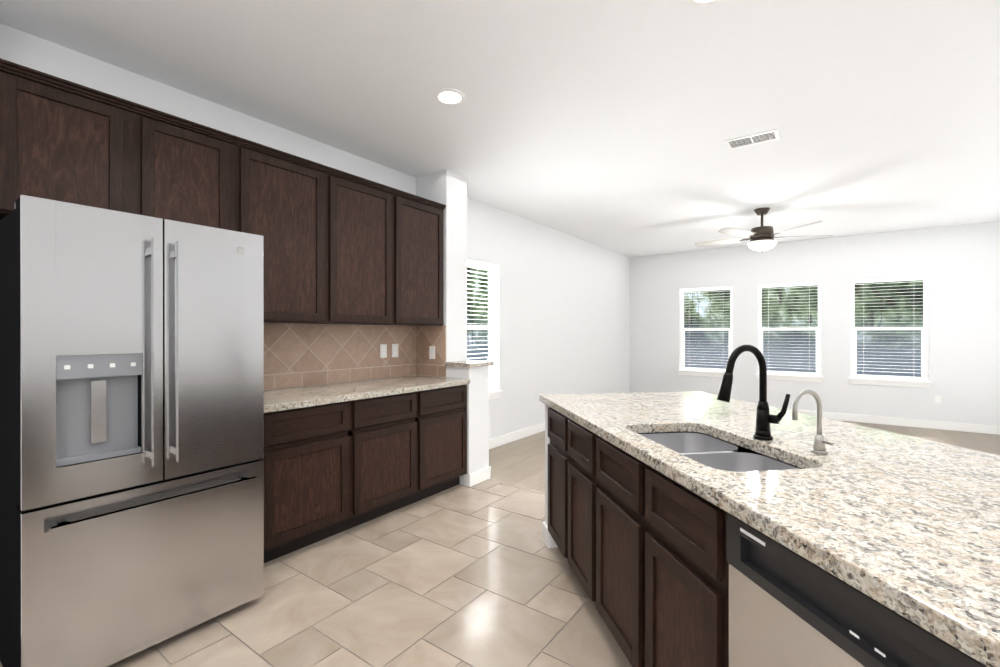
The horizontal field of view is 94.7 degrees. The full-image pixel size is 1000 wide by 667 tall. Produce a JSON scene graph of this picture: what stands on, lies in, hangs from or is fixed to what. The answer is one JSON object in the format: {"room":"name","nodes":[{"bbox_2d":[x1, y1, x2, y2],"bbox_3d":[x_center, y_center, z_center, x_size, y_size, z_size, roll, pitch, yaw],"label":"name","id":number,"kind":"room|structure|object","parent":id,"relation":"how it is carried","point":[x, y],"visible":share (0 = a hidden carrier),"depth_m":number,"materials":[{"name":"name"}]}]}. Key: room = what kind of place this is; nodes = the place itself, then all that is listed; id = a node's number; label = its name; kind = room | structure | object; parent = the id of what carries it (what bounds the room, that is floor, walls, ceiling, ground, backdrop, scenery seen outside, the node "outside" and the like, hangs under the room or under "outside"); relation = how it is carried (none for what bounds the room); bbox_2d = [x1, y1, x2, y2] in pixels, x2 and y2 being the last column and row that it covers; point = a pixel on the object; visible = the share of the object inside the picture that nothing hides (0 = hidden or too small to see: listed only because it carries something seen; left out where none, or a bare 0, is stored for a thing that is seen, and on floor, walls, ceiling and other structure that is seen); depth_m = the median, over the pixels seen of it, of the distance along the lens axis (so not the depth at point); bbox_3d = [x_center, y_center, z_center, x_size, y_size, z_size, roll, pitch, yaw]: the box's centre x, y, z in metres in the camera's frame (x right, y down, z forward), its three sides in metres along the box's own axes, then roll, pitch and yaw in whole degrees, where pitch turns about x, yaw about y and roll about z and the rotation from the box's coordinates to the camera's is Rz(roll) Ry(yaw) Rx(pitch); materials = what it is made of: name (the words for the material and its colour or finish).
{"room":"kitchen","nodes":[
{"label":"kitchen","id":0,"kind":"room"},
{"bbox_2d":[0,23,631,437],"bbox_3d":[-0.859,-0.070,4.255,0.120,2.740,11.430,0,0,36],"label":"wall","id":1,"kind":"structure","parent":0,"point":[572,315],"depth_m":5.75,"materials":[{"name":"paint"}]},
{"bbox_2d":[0,58,139,220],"bbox_3d":[-2.069,-0.594,2.148,0.380,1.052,0.481,0,0,36],"label":"upper cabinet","id":2,"kind":"object","parent":1,"relation":"attached to","point":[63,140],"depth_m":2.05,"materials":[{"name":"brown wood"}]},
{"bbox_2d":[140,104,239,231],"bbox_3d":[-1.789,-0.595,2.536,0.380,1.052,0.474,0,0,36],"label":"upper cabinet","id":3,"kind":"object","parent":1,"relation":"attached to","point":[190,171],"depth_m":2.44,"materials":[{"name":"brown wood"}]},
{"bbox_2d":[240,137,335,323],"bbox_3d":[-1.471,-0.595,2.977,0.380,1.052,0.614,0,0,36],"label":"upper cabinet","id":4,"kind":"object","parent":1,"relation":"attached to","point":[288,200],"depth_m":2.91,"materials":[{"name":"brown wood"}]},
{"bbox_2d":[264,323,445,389],"bbox_3d":[-1.143,0.157,3.437,0.376,0.454,1.769,0,0,36],"label":"backsplash","id":5,"kind":"structure","parent":1,"relation":"attached to","point":[298,355],"depth_m":3.63,"materials":[{"name":"tile"}]},
{"bbox_2d":[380,344,386,357],"bbox_3d":[-0.995,0.150,3.941,0.008,0.116,0.070,0,0,36],"label":"outlet","id":6,"kind":"object","parent":5,"relation":"attached to","point":[383,350],"visible":1,"depth_m":3.94,"materials":[{"name":"white plastic"}]},
{"bbox_2d":[392,344,397,356],"bbox_3d":[-0.919,0.150,4.046,0.008,0.116,0.070,0,0,36],"label":"outlet","id":7,"kind":"object","parent":5,"relation":"attached to","point":[394,350],"visible":1,"depth_m":4.04,"materials":[{"name":"white plastic"}]},
{"bbox_2d":[429,346,434,358],"bbox_3d":[-0.608,0.170,4.125,0.070,0.116,0.008,0,0,36],"label":"outlet","id":8,"kind":"object","parent":5,"relation":"attached to","point":[431,352],"visible":1,"depth_m":4.12,"materials":[{"name":"white plastic"}]},
{"bbox_2d":[336,169,399,324],"bbox_3d":[-1.136,-0.596,3.441,0.380,1.052,0.632,0,0,36],"label":"upper cabinet","id":9,"kind":"object","parent":1,"relation":"attached to","point":[341,247],"depth_m":3.37,"materials":[{"name":"brown wood"}]},
{"bbox_2d":[400,190,445,325],"bbox_3d":[-0.802,-0.597,3.904,0.380,1.052,0.609,0,0,36],"label":"upper cabinet","id":10,"kind":"object","parent":1,"relation":"attached to","point":[421,219],"depth_m":3.82,"materials":[{"name":"brown wood"}]},
{"bbox_2d":[467,264,502,399],"bbox_3d":[-0.297,-0.025,5.003,0.145,1.537,0.920,0,0,36],"label":"window","id":11,"kind":"structure","parent":1,"relation":"in","point":[494,394],"depth_m":5.33,"materials":[{"name":"white"}]},
{"bbox_2d":[467,259,497,390],"bbox_3d":[-0.293,-0.071,5.000,0.050,1.436,0.848,0,0,36],"label":"window blinds","id":12,"kind":"object","parent":11,"relation":"attached to","point":[481,264],"visible":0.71,"depth_m":5.12,"materials":[{"name":"white plastic"}]},
{"bbox_2d":[489,422,544,448],"bbox_3d":[0.930,1.241,6.623,0.017,0.110,5.266,0,0,36],"label":"baseboard","id":13,"kind":"structure","parent":1,"relation":"attached to","point":[516,435],"depth_m":5.58,"materials":[{"name":"white wood"}]},
{"bbox_2d":[0,479,631,666],"bbox_3d":[-0.229,1.301,0.541,5.250,0.008,5.900,0,0,36],"label":"floor","id":14,"kind":"structure","parent":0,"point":[481,574],"depth_m":2.21,"materials":[{"name":"beige tile"}]},
{"bbox_2d":[0,195,263,666],"bbox_3d":[-1.702,0.411,2.119,0.944,1.766,0.813,0,0,36],"label":"refrigerator","id":15,"kind":"object","parent":14,"relation":"on","point":[131,433],"visible":1,"depth_m":1.78,"materials":[{"name":"silver metal"}]},
{"bbox_2d":[259,400,358,562],"bbox_3d":[-1.373,0.861,2.898,0.632,0.866,0.620,0,0,36],"label":"base cabinet","id":16,"kind":"object","parent":14,"relation":"on","point":[332,469],"depth_m":2.72,"materials":[{"name":"brown wood"}]},
{"bbox_2d":[264,375,469,412],"bbox_3d":[-1.030,0.406,3.354,0.652,0.040,1.766,0,0,36],"label":"countertop","id":17,"kind":"structure","parent":16,"relation":"on","point":[275,400],"depth_m":3.15,"materials":[{"name":"stone"}]},
{"bbox_2d":[359,391,422,524],"bbox_3d":[-1.033,0.861,3.369,0.632,0.866,0.622,0,0,36],"label":"base cabinet","id":18,"kind":"object","parent":14,"relation":"on","point":[391,426],"depth_m":3.22,"materials":[{"name":"brown wood"}]},
{"bbox_2d":[423,385,466,498],"bbox_3d":[-0.697,0.860,3.833,0.632,0.866,0.604,0,0,36],"label":"base cabinet","id":19,"kind":"object","parent":14,"relation":"on","point":[444,409],"depth_m":3.67,"materials":[{"name":"brown wood"}]},
{"bbox_2d":[540,400,998,666],"bbox_3d":[0.893,0.864,1.385,0.771,0.868,3.206,0,0,-9],"label":"kitchen island","id":20,"kind":"object","parent":14,"relation":"on","point":[722,528],"depth_m":1.25,"materials":[{"name":"wood"}]},
{"bbox_2d":[539,392,999,666],"bbox_3d":[1.051,0.409,1.404,1.100,0.040,3.250,0,0,-9],"label":"island countertop","id":21,"kind":"structure","parent":20,"relation":"on","point":[915,522],"depth_m":1.10,"materials":[{"name":"beige stone"}]},
{"bbox_2d":[647,428,790,467],"bbox_3d":[0.743,0.528,1.653,0.368,0.224,0.688,0,0,-9],"label":"sink","id":22,"kind":"object","parent":21,"relation":"in","point":[725,453],"depth_m":1.85,"materials":[{"name":"silver metal"}]},
{"bbox_2d":[711,344,786,439],"bbox_3d":[0.894,0.213,1.666,0.276,0.347,0.101,0,0,-9],"label":"faucet","id":23,"kind":"object","parent":21,"relation":"on","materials":[{"name":"black metal"}]},
{"bbox_2d":[787,389,834,455],"bbox_3d":[0.999,0.283,1.477,0.128,0.207,0.072,0,0,-9],"label":"faucet","id":24,"kind":"object","parent":21,"relation":"on","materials":[{"name":"silver metal"}]},
{"bbox_2d":[726,513,986,666],"bbox_3d":[0.892,0.864,0.872,0.594,0.856,0.602,0,0,-9],"label":"dishwasher","id":25,"kind":"object","parent":20,"relation":"in","point":[786,609],"depth_m":0.90,"materials":[{"name":"silver metal"}]},
{"bbox_2d":[416,169,491,485],"bbox_3d":[-0.438,-0.070,4.192,0.635,2.740,0.280,0,0,36],"label":"wall","id":26,"kind":"structure","parent":0,"point":[467,222],"depth_m":4.12,"materials":[{"name":"paint"}]},
{"bbox_2d":[445,360,492,367],"bbox_3d":[-0.269,0.268,4.077,0.283,0.036,0.330,0,0,36],"label":"wall cap","id":27,"kind":"object","parent":26,"relation":"on","point":[469,363],"visible":1,"depth_m":3.97,"materials":[{"name":"stone"}]},
{"bbox_2d":[469,466,490,479],"bbox_3d":[-0.334,1.245,4.300,0.625,0.110,0.020,0,0,36],"label":"baseboard","id":28,"kind":"structure","parent":26,"relation":"attached to","point":[479,476],"depth_m":4.04,"materials":[{"name":"white wood"}]},
{"bbox_2d":[0,0,999,256],"bbox_3d":[1.319,-1.498,2.682,5.490,0.120,11.430,0,0,36],"label":"ceiling","id":29,"kind":"structure","parent":0,"point":[612,124],"depth_m":2.76,"materials":[{"name":"paint"}]},
{"bbox_2d":[434,88,464,104],"bbox_3d":[-0.305,-1.435,2.799,0.190,0.008,0.190,0,0,36],"label":"recessed light","id":30,"kind":"object","parent":29,"relation":"in","point":[447,96],"visible":1,"depth_m":2.79,"materials":[{"name":"white plastic"}]},
{"bbox_2d":[686,0,720,6],"bbox_3d":[0.875,-1.433,1.923,0.190,0.008,0.190,0,0,36],"label":"recessed light","id":31,"kind":"object","parent":29,"relation":"in","point":[699,3],"visible":1,"depth_m":1.99,"materials":[{"name":"white plastic"}]},
{"bbox_2d":[724,129,779,149],"bbox_3d":[1.866,-1.435,3.415,0.340,0.008,0.190,0,0,36],"label":"ceiling vent","id":32,"kind":"object","parent":29,"relation":"in","point":[756,138],"visible":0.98,"depth_m":3.41,"materials":[{"name":"white metal"}]},
{"bbox_2d":[694,207,832,251],"bbox_3d":[3.019,-1.194,5.401,1.428,0.494,1.447,0,0,36],"label":"ceiling fan","id":33,"kind":"object","parent":29,"relation":"hanging from","point":[761,238],"visible":1,"depth_m":5.26,"materials":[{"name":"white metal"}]},
{"bbox_2d":[489,420,999,491],"bbox_3d":[1.319,1.362,2.686,5.490,0.120,11.430,0,0,36],"label":"floor","id":34,"kind":"structure","parent":0,"point":[520,462],"depth_m":5.16,"materials":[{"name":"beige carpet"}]},
{"bbox_2d":[632,221,999,425],"bbox_3d":[4.628,-0.075,7.270,5.250,2.740,0.120,0,0,36],"label":"wall","id":35,"kind":"structure","parent":0,"point":[961,263],"depth_m":6.84,"materials":[{"name":"paint"}]},
{"bbox_2d":[677,289,734,377],"bbox_3d":[3.576,-0.029,8.008,0.920,1.537,0.145,0,0,36],"label":"window","id":36,"kind":"structure","parent":35,"relation":"in","point":[702,372],"depth_m":8.03,"materials":[{"name":"white"}]},
{"bbox_2d":[680,286,732,370],"bbox_3d":[3.572,-0.076,8.003,0.848,1.436,0.050,0,0,36],"label":"window blinds","id":37,"kind":"object","parent":36,"relation":"attached to","point":[709,288],"visible":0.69,"depth_m":7.99,"materials":[{"name":"white plastic"}]},
{"bbox_2d":[755,282,823,381],"bbox_3d":[4.565,-0.028,7.293,0.920,1.537,0.145,0,0,36],"label":"window","id":38,"kind":"structure","parent":35,"relation":"in","point":[806,378],"depth_m":7.19,"materials":[{"name":"white"}]},
{"bbox_2d":[758,282,820,375],"bbox_3d":[4.562,-0.075,7.289,0.848,1.436,0.050,0,0,36],"label":"window blinds","id":39,"kind":"object","parent":38,"relation":"attached to","point":[789,284],"visible":0.96,"depth_m":7.22,"materials":[{"name":"white plastic"}]},
{"bbox_2d":[780,408,999,434],"bbox_3d":[4.587,1.241,7.220,5.190,0.110,0.017,0,0,36],"label":"baseboard","id":40,"kind":"structure","parent":35,"relation":"attached to","point":[965,427],"depth_m":6.40,"materials":[{"name":"white wood"}]},
{"bbox_2d":[848,279,932,387],"bbox_3d":[5.546,-0.027,6.585,0.920,1.537,0.145,0,0,36],"label":"window","id":41,"kind":"structure","parent":35,"relation":"in","point":[896,382],"depth_m":6.52,"materials":[{"name":"white"}]},
{"bbox_2d":[851,276,928,379],"bbox_3d":[5.543,-0.074,6.581,0.848,1.436,0.050,0,0,36],"label":"window blinds","id":42,"kind":"object","parent":41,"relation":"attached to","point":[890,279],"visible":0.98,"depth_m":6.55,"materials":[{"name":"white plastic"}]},
{"bbox_2d":[934,395,940,403],"bbox_3d":[5.932,0.897,6.250,0.070,0.116,0.008,0,0,36],"label":"outlet","id":43,"kind":"object","parent":35,"relation":"attached to","point":[937,399],"visible":1,"depth_m":6.25,"materials":[{"name":"white plastic"}]},
{"label":"outside","id":44,"kind":"structure","parent":0,"visible":0},
{"bbox_2d":[467,266,922,376],"bbox_3d":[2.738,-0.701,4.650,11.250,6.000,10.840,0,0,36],"label":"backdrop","id":45,"kind":"structure","parent":44,"point":[777,353],"depth_m":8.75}
]}

